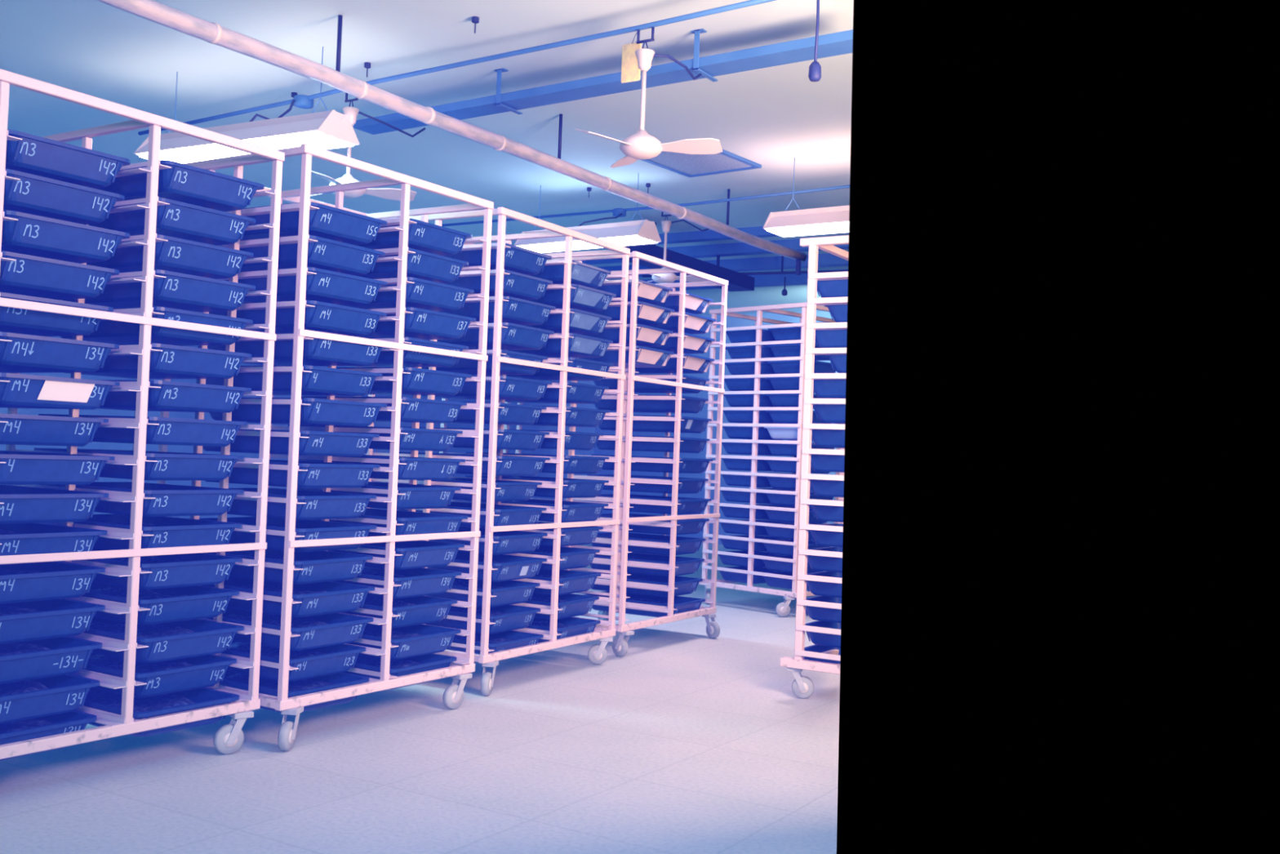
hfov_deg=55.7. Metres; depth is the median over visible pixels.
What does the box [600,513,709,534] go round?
tray
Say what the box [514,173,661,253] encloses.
lamp
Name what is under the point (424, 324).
tray
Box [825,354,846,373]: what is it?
tray
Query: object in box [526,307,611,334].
tray
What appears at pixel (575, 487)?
tray
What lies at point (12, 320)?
tray
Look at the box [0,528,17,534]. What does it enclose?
filling
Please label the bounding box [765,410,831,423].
tray
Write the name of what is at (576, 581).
tray
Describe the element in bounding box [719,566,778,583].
tray
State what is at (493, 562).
filling
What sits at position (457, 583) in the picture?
filling
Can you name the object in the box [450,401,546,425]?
tray
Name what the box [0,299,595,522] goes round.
wall
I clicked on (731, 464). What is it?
tray
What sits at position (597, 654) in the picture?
cart
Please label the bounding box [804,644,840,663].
tray
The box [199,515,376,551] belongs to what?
tray
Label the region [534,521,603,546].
tray
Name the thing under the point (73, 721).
tray
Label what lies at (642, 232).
hood
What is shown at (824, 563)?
tray
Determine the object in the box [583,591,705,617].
tray
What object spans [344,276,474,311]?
tray
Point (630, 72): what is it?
paper tag
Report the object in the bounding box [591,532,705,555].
tray
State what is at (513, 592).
tray
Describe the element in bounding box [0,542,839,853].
floor
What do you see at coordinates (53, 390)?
paper card
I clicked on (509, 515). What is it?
tray
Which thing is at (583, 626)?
tray
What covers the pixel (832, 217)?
hood
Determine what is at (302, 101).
conduit
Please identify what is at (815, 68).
pendant cord
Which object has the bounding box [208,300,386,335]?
tray
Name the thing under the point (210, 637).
tray
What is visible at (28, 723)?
filling
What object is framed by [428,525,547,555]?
tray
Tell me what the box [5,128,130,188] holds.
tray
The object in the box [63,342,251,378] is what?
tray
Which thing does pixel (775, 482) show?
tray
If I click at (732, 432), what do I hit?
tray
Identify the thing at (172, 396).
tray
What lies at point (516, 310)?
tray
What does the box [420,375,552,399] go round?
tray
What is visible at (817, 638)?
tray
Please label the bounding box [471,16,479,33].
ceiling hook
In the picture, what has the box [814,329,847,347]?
tray
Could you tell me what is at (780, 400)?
tray
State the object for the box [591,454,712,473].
tray
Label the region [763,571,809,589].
tray
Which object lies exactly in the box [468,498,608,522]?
tray
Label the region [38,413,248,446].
tray
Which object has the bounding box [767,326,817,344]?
tray
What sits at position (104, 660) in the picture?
filling
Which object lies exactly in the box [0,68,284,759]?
cart
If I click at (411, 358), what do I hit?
tray
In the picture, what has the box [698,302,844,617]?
cart
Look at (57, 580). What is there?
tray
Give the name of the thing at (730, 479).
tray
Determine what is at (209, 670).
tray
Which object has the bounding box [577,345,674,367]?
tray
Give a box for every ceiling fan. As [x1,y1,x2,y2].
[310,92,425,200]
[574,26,722,168]
[648,211,709,283]
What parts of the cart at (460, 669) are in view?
post, post, rail, cross rail, tray rail, tray rail, tray rail, tray rail, tray rail, tray rail, tray rail, tray rail, tray rail, tray rail, tray rail, tray rail, tray rail, tray rail, post, tray rail, tray rail, post, rail, post, tray rail, tray rail, tray rail, cross rail, tray rail, tray rail, tray rail, tray rail, tray rail, tray rail, tray rail, tray rail, rail, tray rail, tray rail, tray rail, tray rail, tray rail, tray rail, tray rail, tray rail, tray rail, rail, tray rail, tray rail, tray rail, tray rail, tray rail, tray rail, tray rail, tray rail, tray rail, rail, tray rail, tray rail, post, rail, tray rail, tray rail, post, cross rail, tray rail, rail, tray rail, tray rail, tray rail, tray rail, tray rail, tray rail, tray rail, tray rail, tray rail, tray rail, tray rail, tray rail, tray rail, tray rail, post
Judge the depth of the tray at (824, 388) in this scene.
5.76 m
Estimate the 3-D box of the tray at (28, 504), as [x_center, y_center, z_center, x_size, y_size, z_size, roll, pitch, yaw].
[-2.094,0.247,3.913,0.660,0.092,0.425,1,-2,33]
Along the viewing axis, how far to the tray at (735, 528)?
9.15 m
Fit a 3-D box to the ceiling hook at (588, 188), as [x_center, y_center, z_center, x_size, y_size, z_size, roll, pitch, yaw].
[-0.361,-1.661,8.580,0.032,0.069,0.030,1,-2,32]
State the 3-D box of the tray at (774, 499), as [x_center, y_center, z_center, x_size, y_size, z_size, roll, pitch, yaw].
[1.184,0.535,8.972,0.425,0.092,0.395,4,-2,-45]
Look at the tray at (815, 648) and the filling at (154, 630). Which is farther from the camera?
the tray at (815, 648)
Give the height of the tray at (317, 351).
0.092 m
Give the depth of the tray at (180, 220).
4.21 m
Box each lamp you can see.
[133,46,359,163]
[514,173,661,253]
[763,157,849,237]
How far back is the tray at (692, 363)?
7.38 m
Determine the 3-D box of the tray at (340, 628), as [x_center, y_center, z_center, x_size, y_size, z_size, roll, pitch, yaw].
[-1.432,0.787,4.776,0.660,0.092,0.425,1,-2,32]
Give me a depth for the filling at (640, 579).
7.61 m
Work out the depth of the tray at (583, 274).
6.25 m
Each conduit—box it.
[137,0,775,135]
[441,184,849,226]
[641,255,848,277]
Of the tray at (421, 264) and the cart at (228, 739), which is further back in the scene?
the tray at (421, 264)
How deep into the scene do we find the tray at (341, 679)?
4.66 m
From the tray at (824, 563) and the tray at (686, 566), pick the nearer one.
the tray at (824, 563)
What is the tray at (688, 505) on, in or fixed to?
in the cart at (620, 645)
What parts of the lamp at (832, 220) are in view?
plate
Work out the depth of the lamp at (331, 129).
5.81 m
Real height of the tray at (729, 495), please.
0.092 m
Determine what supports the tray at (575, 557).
in the cart at (597, 654)
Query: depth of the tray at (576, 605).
6.27 m
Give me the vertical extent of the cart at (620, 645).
2.242 m
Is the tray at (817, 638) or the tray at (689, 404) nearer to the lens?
the tray at (817, 638)
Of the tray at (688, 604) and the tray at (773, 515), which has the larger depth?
the tray at (773, 515)
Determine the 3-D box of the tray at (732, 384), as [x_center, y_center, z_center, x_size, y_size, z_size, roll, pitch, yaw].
[0.901,-0.314,9.320,0.395,0.092,0.425,1,-2,45]
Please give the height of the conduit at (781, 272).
0.213 m
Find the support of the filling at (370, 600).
in the tray at (427, 609)
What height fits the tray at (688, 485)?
0.092 m
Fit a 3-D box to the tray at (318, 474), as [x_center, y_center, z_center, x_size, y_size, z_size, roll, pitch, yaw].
[-1.411,0.182,4.791,0.660,0.092,0.425,1,-2,31]
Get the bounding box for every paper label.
[519,565,528,575]
[684,419,693,428]
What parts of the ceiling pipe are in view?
hanger rod, hanger rod, hanger rod, hanger rod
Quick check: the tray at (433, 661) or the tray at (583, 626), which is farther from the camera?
the tray at (583, 626)
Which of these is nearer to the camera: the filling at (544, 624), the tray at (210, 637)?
the tray at (210, 637)
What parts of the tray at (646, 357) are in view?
panel, panel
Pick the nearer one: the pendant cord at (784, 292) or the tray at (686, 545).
the tray at (686, 545)
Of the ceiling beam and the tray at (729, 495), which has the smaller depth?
the ceiling beam
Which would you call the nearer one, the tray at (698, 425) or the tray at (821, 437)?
the tray at (821, 437)
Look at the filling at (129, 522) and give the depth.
4.51 m
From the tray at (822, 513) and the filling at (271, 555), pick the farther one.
the tray at (822, 513)
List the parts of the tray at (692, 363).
panel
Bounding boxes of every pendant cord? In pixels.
[782,276,787,295]
[808,0,821,81]
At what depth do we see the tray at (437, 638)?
5.07 m
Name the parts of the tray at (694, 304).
panel, panel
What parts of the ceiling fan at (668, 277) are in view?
down rod, fan blade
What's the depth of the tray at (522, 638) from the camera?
5.77 m
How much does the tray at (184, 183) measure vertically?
0.092 m
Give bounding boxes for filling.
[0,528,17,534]
[0,568,42,574]
[0,604,42,615]
[0,642,52,655]
[0,680,49,696]
[0,718,57,733]
[84,688,195,711]
[87,654,196,672]
[88,586,187,599]
[89,621,195,637]
[104,555,184,563]
[111,521,155,526]
[223,613,327,627]
[223,672,336,691]
[226,641,327,659]
[232,582,327,594]
[240,552,308,560]
[266,523,284,527]
[355,654,422,668]
[359,569,408,577]
[361,543,412,547]
[362,626,426,639]
[364,595,415,607]
[448,606,513,615]
[452,580,503,589]
[453,634,515,643]
[454,558,503,563]
[528,595,568,602]
[528,621,576,627]
[534,574,567,577]
[626,577,668,582]
[626,597,681,604]
[627,556,642,559]
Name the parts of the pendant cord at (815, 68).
cord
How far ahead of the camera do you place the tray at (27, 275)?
3.76 m
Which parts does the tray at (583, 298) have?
panel, panel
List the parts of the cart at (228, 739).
post, tray rail, tray rail, tray rail, post, tray rail, post, tray rail, tray rail, tray rail, tray rail, cross rail, tray rail, tray rail, tray rail, tray rail, tray rail, tray rail, tray rail, tray rail, tray rail, tray rail, tray rail, tray rail, tray rail, tray rail, tray rail, tray rail, tray rail, tray rail, tray rail, rail, tray rail, rail, tray rail, post, tray rail, tray rail, tray rail, tray rail, rail, post, tray rail, rail, tray rail, tray rail, post, tray rail, cross rail, tray rail, tray rail, tray rail, tray rail, tray rail, tray rail, tray rail, tray rail, tray rail, tray rail, tray rail, tray rail, tray rail, tray rail, tray rail, post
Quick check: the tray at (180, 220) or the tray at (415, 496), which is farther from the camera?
the tray at (415, 496)
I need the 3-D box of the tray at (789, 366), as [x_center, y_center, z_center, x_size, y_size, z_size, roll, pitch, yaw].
[1.217,-0.430,8.997,0.425,0.092,0.395,4,-2,-45]
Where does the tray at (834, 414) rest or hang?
in the cart at (802, 686)
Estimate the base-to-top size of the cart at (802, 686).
2.180 m
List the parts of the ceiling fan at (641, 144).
fan blade, fan blade, down rod, fan blade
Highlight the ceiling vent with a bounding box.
[640,149,761,177]
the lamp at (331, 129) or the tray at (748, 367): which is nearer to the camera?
the lamp at (331, 129)
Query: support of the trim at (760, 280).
attached to the ceiling
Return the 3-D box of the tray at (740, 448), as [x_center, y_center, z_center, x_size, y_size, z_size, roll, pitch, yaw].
[0.881,0.168,9.306,0.395,0.092,0.425,1,-2,45]
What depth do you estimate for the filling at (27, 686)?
3.90 m
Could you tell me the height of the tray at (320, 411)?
0.092 m
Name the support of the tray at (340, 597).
in the cart at (460, 669)
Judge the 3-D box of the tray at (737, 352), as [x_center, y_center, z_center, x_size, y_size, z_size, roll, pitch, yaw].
[0.919,-0.555,9.312,0.425,0.092,0.395,4,-2,-45]
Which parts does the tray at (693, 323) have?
panel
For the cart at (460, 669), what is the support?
on the floor
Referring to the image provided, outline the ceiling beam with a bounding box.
[353,28,853,134]
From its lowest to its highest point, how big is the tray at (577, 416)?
0.092 m
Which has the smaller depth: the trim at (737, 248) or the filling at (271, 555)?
the filling at (271, 555)
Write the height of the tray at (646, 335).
0.092 m
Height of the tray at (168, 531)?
0.092 m
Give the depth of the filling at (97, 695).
4.34 m
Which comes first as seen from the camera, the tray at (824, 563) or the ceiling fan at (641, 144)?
the ceiling fan at (641, 144)
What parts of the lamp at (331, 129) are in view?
plate, plate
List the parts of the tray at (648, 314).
panel, panel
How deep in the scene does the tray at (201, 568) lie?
4.18 m
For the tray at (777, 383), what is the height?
0.092 m
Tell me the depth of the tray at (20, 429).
3.76 m
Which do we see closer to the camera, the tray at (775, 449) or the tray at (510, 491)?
the tray at (510, 491)
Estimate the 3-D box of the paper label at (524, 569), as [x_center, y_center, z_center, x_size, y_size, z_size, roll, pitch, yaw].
[-0.554,0.688,5.790,0.018,0.045,0.055,1,-2,29]
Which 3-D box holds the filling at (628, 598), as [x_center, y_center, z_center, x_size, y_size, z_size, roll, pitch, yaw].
[0.025,1.093,7.522,0.568,0.038,0.337,1,-2,31]
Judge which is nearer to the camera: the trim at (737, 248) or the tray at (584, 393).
the tray at (584, 393)
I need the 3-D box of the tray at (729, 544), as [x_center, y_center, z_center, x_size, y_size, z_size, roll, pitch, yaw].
[0.861,0.893,9.283,0.395,0.092,0.425,1,-2,45]
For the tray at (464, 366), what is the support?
in the cart at (597, 654)
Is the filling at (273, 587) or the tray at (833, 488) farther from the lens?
the tray at (833, 488)
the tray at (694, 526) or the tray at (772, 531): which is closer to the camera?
the tray at (694, 526)
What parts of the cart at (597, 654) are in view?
post, post, tray rail, tray rail, cross rail, post, tray rail, rail, tray rail, tray rail, tray rail, tray rail, tray rail, tray rail, tray rail, tray rail, tray rail, tray rail, tray rail, tray rail, tray rail, post, post, post, tray rail, tray rail, tray rail, cross rail, tray rail, tray rail, tray rail, tray rail, tray rail, tray rail, tray rail, tray rail, rail, tray rail, tray rail, tray rail, tray rail, tray rail, tray rail, tray rail, tray rail, tray rail, rail, tray rail, tray rail, tray rail, tray rail, tray rail, tray rail, tray rail, post, tray rail, tray rail, tray rail, rail, rail, cross rail, tray rail, rail, tray rail, tray rail, tray rail, tray rail, tray rail, tray rail, tray rail, tray rail, tray rail, tray rail, tray rail, tray rail, tray rail, tray rail, tray rail, post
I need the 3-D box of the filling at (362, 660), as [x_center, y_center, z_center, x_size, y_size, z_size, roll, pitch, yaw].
[-1.172,1.018,5.229,0.568,0.044,0.337,1,-2,31]
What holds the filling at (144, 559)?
in the tray at (201, 568)
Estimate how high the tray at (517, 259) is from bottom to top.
0.092 m
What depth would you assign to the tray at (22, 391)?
3.70 m
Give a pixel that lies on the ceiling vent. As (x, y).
(688, 165)
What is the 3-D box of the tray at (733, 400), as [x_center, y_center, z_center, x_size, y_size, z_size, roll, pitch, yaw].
[0.905,-0.193,9.311,0.425,0.092,0.395,3,-2,-44]
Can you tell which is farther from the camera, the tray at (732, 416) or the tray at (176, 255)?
the tray at (732, 416)
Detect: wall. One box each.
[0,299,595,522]
[591,311,838,546]
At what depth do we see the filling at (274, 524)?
4.95 m
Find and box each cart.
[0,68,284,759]
[156,143,493,751]
[365,206,630,695]
[515,250,728,656]
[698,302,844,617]
[779,235,848,698]
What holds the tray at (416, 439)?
in the cart at (460, 669)
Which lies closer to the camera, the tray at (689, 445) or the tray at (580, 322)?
the tray at (580, 322)
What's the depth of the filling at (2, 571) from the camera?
4.00 m
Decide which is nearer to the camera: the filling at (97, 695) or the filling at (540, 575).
the filling at (97, 695)
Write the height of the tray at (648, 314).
0.092 m
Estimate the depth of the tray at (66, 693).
3.76 m
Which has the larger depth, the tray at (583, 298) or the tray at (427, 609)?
the tray at (583, 298)
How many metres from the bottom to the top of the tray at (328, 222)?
0.092 m
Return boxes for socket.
[782,288,787,295]
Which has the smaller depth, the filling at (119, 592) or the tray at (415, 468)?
the filling at (119, 592)
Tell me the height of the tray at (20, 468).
0.092 m
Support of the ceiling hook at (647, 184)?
attached to the ceiling
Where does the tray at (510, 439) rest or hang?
in the cart at (597, 654)
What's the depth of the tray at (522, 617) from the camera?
5.76 m
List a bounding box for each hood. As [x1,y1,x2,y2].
[134,110,356,153]
[514,219,658,245]
[763,204,849,228]
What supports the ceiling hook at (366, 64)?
attached to the ceiling
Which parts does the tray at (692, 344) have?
panel, panel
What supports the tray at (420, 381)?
in the cart at (460, 669)
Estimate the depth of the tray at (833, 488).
5.74 m
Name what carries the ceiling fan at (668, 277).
hanging from the conduit at (616, 211)
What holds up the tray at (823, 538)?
in the cart at (802, 686)
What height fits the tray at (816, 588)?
0.092 m
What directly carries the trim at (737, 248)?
attached to the ceiling
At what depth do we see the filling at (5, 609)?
3.95 m
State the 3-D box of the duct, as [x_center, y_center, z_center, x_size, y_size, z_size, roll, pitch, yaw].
[0.423,-1.456,10.274,0.240,0.339,2.000,1,-2,32]
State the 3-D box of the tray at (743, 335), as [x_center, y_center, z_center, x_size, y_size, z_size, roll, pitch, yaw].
[0.917,-0.677,9.309,0.395,0.092,0.425,1,-2,45]
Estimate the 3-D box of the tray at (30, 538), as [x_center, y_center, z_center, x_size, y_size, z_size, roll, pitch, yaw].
[-2.098,0.367,3.905,0.660,0.092,0.425,1,-2,32]
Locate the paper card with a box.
[37,380,95,402]
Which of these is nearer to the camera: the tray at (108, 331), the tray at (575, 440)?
the tray at (108, 331)
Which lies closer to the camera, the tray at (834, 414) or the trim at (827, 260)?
the tray at (834, 414)
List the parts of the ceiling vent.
panel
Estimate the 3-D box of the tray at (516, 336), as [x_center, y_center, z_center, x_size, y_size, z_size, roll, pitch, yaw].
[-0.801,-0.437,5.939,0.660,0.092,0.425,1,-2,30]
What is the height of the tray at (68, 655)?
0.092 m
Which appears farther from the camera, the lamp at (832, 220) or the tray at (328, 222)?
the lamp at (832, 220)
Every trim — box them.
[573,226,779,250]
[575,238,848,264]
[597,253,848,276]
[642,269,845,290]
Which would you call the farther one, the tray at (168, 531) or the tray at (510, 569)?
the tray at (510, 569)
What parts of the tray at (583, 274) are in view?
panel, panel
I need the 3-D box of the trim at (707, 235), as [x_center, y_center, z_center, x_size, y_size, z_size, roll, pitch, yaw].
[-0.615,-1.619,10.804,5.312,0.070,0.100,1,-2,32]
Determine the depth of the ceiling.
6.38 m
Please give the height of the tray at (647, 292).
0.092 m
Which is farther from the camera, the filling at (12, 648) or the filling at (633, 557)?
the filling at (633, 557)
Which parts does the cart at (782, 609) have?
post, rail, rail, tray rail, tray rail, tray rail, tray rail, tray rail, tray rail, tray rail, post, tray rail, tray rail, tray rail, tray rail, tray rail, post, tray rail, cross rail, tray rail, tray rail, rail, tray rail, tray rail, tray rail, tray rail, tray rail, post, cross rail, post, rail, cross rail, post, post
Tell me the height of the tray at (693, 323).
0.092 m
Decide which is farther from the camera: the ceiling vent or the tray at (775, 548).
the tray at (775, 548)
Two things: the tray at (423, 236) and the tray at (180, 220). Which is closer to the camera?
the tray at (180, 220)
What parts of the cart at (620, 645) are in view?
post, post, tray rail, tray rail, cross rail, tray rail, tray rail, tray rail, tray rail, rail, tray rail, tray rail, tray rail, tray rail, tray rail, tray rail, tray rail, tray rail, post, tray rail, tray rail, tray rail, tray rail, post, tray rail, tray rail, tray rail, tray rail, tray rail, tray rail, tray rail, tray rail, tray rail, tray rail, tray rail, tray rail, tray rail, tray rail, tray rail, cross rail, tray rail, tray rail, tray rail, tray rail, tray rail, rail, post, rail, tray rail, tray rail, tray rail, tray rail, post, rail, rail, cross rail, tray rail, tray rail, tray rail, tray rail, tray rail, tray rail, tray rail, tray rail, tray rail, tray rail, tray rail, tray rail, tray rail, tray rail, tray rail, tray rail, post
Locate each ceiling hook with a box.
[291,92,297,105]
[364,62,370,77]
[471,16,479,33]
[586,186,591,197]
[645,182,650,193]
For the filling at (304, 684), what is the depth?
4.82 m
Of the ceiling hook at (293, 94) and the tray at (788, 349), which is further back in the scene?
the tray at (788, 349)
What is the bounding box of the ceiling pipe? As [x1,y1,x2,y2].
[97,0,806,275]
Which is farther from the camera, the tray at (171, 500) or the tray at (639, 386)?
the tray at (639, 386)
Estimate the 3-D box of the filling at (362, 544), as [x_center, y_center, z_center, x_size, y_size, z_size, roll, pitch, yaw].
[-1.139,0.530,5.234,0.568,0.034,0.337,1,-2,31]
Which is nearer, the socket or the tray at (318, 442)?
the tray at (318, 442)
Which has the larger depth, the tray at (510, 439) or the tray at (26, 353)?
the tray at (510, 439)
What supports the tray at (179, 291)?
in the cart at (228, 739)
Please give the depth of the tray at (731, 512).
9.15 m
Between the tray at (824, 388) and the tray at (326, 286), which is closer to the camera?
the tray at (326, 286)
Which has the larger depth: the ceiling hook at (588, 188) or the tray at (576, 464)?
the ceiling hook at (588, 188)
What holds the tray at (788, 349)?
in the cart at (782, 609)
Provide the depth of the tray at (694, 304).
7.39 m
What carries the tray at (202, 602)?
in the cart at (228, 739)
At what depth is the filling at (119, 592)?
4.48 m
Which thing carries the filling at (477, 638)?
in the tray at (522, 638)
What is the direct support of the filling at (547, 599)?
in the tray at (576, 605)
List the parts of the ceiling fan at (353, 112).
fan blade, fan blade, down rod, fan blade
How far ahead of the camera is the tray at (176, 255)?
4.22 m
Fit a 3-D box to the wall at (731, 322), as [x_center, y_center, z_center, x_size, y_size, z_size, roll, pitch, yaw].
[0.985,0.027,15.915,3.724,3.000,0.100,1,-2,32]
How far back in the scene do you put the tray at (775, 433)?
8.87 m
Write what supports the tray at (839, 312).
in the cart at (802, 686)
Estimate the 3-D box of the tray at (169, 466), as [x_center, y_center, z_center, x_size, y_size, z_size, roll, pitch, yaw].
[-1.812,0.135,4.376,0.660,0.092,0.425,1,-2,32]
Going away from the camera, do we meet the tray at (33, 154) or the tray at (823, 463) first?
the tray at (33, 154)
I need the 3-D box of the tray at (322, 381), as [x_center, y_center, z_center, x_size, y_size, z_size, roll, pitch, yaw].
[-1.408,-0.181,4.827,0.660,0.092,0.425,1,-2,31]
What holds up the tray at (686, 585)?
in the cart at (620, 645)
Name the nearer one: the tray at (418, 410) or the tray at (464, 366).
the tray at (418, 410)
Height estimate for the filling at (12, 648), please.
0.034 m
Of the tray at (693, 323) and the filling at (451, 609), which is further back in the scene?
the tray at (693, 323)
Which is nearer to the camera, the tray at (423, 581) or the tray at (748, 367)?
the tray at (423, 581)
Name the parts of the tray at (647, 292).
panel, panel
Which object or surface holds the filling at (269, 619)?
in the tray at (340, 628)
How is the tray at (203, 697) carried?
in the cart at (228, 739)
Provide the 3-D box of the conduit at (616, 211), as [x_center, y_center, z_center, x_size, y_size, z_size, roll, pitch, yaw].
[-0.132,-1.567,8.823,3.618,0.056,0.128,1,-2,33]
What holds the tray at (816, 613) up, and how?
in the cart at (802, 686)
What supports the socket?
attached to the pendant cord at (784, 292)
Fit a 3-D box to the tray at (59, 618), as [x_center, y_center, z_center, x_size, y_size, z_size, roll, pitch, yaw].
[-2.100,0.607,3.891,0.660,0.092,0.425,1,-2,32]
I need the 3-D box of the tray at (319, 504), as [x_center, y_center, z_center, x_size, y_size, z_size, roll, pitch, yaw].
[-1.427,0.303,4.805,0.660,0.092,0.425,1,-2,32]
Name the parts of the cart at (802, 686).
post, rail, tray rail, tray rail, tray rail, tray rail, tray rail, tray rail, tray rail, rail, tray rail, tray rail, tray rail, rail, tray rail, tray rail, tray rail, tray rail, tray rail, tray rail, rail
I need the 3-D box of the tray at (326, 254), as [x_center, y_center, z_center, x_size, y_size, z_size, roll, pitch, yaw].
[-1.401,-0.665,4.835,0.660,0.092,0.425,1,-2,31]
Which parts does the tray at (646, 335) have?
panel, panel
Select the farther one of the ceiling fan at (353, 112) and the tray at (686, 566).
the tray at (686, 566)
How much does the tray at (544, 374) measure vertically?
0.092 m
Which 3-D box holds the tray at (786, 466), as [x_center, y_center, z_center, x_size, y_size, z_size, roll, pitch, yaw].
[1.192,0.294,8.979,0.395,0.092,0.425,1,-2,44]
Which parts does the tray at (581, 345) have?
panel, panel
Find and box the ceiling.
[0,0,853,315]
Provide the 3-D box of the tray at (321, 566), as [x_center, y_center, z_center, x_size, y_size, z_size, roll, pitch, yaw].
[-1.443,0.545,4.811,0.660,0.092,0.425,1,-2,31]
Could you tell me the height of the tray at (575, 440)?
0.092 m
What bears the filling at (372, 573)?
in the tray at (423, 581)
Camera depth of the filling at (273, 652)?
4.84 m
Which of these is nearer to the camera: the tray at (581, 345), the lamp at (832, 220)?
the tray at (581, 345)
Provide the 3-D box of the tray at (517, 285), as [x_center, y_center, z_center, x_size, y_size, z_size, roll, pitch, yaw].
[-0.810,-0.685,5.965,0.660,0.092,0.425,1,-2,31]
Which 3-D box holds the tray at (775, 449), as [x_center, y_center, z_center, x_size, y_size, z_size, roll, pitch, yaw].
[1.194,0.173,8.994,0.425,0.092,0.395,4,-2,-45]
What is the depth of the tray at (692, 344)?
7.37 m
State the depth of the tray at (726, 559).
9.17 m
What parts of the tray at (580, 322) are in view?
panel, panel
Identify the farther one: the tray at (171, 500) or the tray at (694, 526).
the tray at (694, 526)
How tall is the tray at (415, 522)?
0.092 m
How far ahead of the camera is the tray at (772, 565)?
8.86 m
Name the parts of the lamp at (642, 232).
plate, plate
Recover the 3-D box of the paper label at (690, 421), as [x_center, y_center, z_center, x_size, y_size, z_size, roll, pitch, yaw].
[0.297,-0.016,7.327,0.021,0.055,0.060,1,-2,29]
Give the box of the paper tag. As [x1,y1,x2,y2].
[621,31,641,83]
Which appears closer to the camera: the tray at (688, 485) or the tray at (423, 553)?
the tray at (423, 553)
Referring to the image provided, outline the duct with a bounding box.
[617,222,755,291]
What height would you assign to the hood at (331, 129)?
0.117 m
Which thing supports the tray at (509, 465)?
in the cart at (597, 654)
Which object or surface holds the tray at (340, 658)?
in the cart at (460, 669)
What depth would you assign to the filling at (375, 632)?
5.26 m
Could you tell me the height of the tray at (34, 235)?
0.092 m
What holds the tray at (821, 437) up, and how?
in the cart at (802, 686)
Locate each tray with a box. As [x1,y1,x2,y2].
[0,209,129,263]
[0,250,119,300]
[0,292,113,336]
[0,331,119,373]
[0,372,119,409]
[0,413,108,446]
[0,450,115,484]
[0,484,108,524]
[0,523,107,555]
[0,561,105,604]
[0,598,105,644]
[0,636,102,684]
[0,674,99,724]
[0,710,96,760]
[3,168,124,224]
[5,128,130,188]
[33,447,244,480]
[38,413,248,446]
[44,481,244,516]
[60,306,253,346]
[62,269,255,312]
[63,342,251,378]
[73,513,242,549]
[81,582,239,624]
[82,653,236,697]
[83,617,244,662]
[83,687,239,736]
[84,546,242,589]
[86,234,253,279]
[88,197,256,245]
[95,379,251,413]
[97,160,264,211]
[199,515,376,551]
[202,429,379,457]
[203,576,374,617]
[204,459,379,488]
[204,549,373,584]
[205,364,382,395]
[205,607,373,650]
[207,333,382,366]
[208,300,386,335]
[208,397,386,426]
[218,487,376,519]
[219,671,368,712]
[221,640,365,681]
[224,266,386,305]
[239,235,384,275]
[240,201,386,244]
[288,424,462,451]
[297,454,465,479]
[297,481,461,509]
[301,395,466,422]
[313,507,467,536]
[328,540,464,569]
[333,566,462,598]
[336,367,471,395]
[340,595,457,627]
[342,653,457,688]
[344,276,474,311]
[346,337,468,367]
[346,623,461,659]
[350,306,475,339]
[355,217,471,256]
[355,247,468,283]
[397,501,546,528]
[399,451,550,475]
[400,426,549,450]
[402,477,542,501]
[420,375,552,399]
[422,349,547,374]
[425,604,540,634]
[426,322,554,350]
[426,577,540,607]
[427,551,546,582]
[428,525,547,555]
[440,296,555,325]
[444,243,551,275]
[444,269,552,300]
[446,630,543,655]
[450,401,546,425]
[462,427,603,450]
[465,475,608,497]
[466,451,608,474]
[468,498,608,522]
[484,381,608,404]
[485,357,613,380]
[509,333,613,357]
[509,405,609,426]
[519,545,599,570]
[523,593,599,619]
[525,569,600,595]
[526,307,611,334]
[526,617,600,643]
[528,284,616,311]
[529,260,610,288]
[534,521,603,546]
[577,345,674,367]
[583,324,672,346]
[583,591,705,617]
[586,474,708,493]
[589,552,704,576]
[590,301,674,325]
[590,572,702,597]
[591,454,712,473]
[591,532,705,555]
[593,373,709,393]
[594,279,672,304]
[594,394,708,413]
[595,434,710,453]
[595,493,711,514]
[598,414,711,433]
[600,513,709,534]
[635,353,714,373]
[648,332,715,353]
[649,311,715,333]
[655,292,712,314]
[718,520,787,535]
[718,550,781,567]
[719,534,788,551]
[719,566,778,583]
[720,457,771,471]
[720,474,771,487]
[720,489,769,502]
[720,504,788,519]
[721,442,773,455]
[722,410,779,423]
[722,426,781,439]
[723,394,777,407]
[724,345,787,362]
[724,361,775,377]
[724,377,774,391]
[725,328,786,346]
[761,555,823,573]
[762,523,813,539]
[763,475,812,489]
[763,539,830,555]
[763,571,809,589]
[764,393,822,408]
[764,426,813,440]
[764,443,834,456]
[764,459,830,473]
[764,507,826,523]
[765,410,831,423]
[765,492,833,506]
[766,376,814,392]
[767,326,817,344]
[767,343,829,360]
[767,360,835,373]
[804,620,840,648]
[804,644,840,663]
[805,595,841,622]
[806,571,842,597]
[807,546,842,572]
[808,523,843,547]
[809,479,844,497]
[809,500,843,522]
[810,453,844,472]
[811,429,844,448]
[813,379,845,398]
[813,404,845,423]
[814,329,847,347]
[817,279,848,297]
[824,304,847,322]
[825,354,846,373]
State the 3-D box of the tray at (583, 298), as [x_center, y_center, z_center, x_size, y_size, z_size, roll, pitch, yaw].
[-0.508,-0.675,6.444,0.660,0.092,0.425,1,-2,30]
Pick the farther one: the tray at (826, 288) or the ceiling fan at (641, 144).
the tray at (826, 288)
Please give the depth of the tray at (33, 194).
3.74 m
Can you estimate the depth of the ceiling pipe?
5.63 m

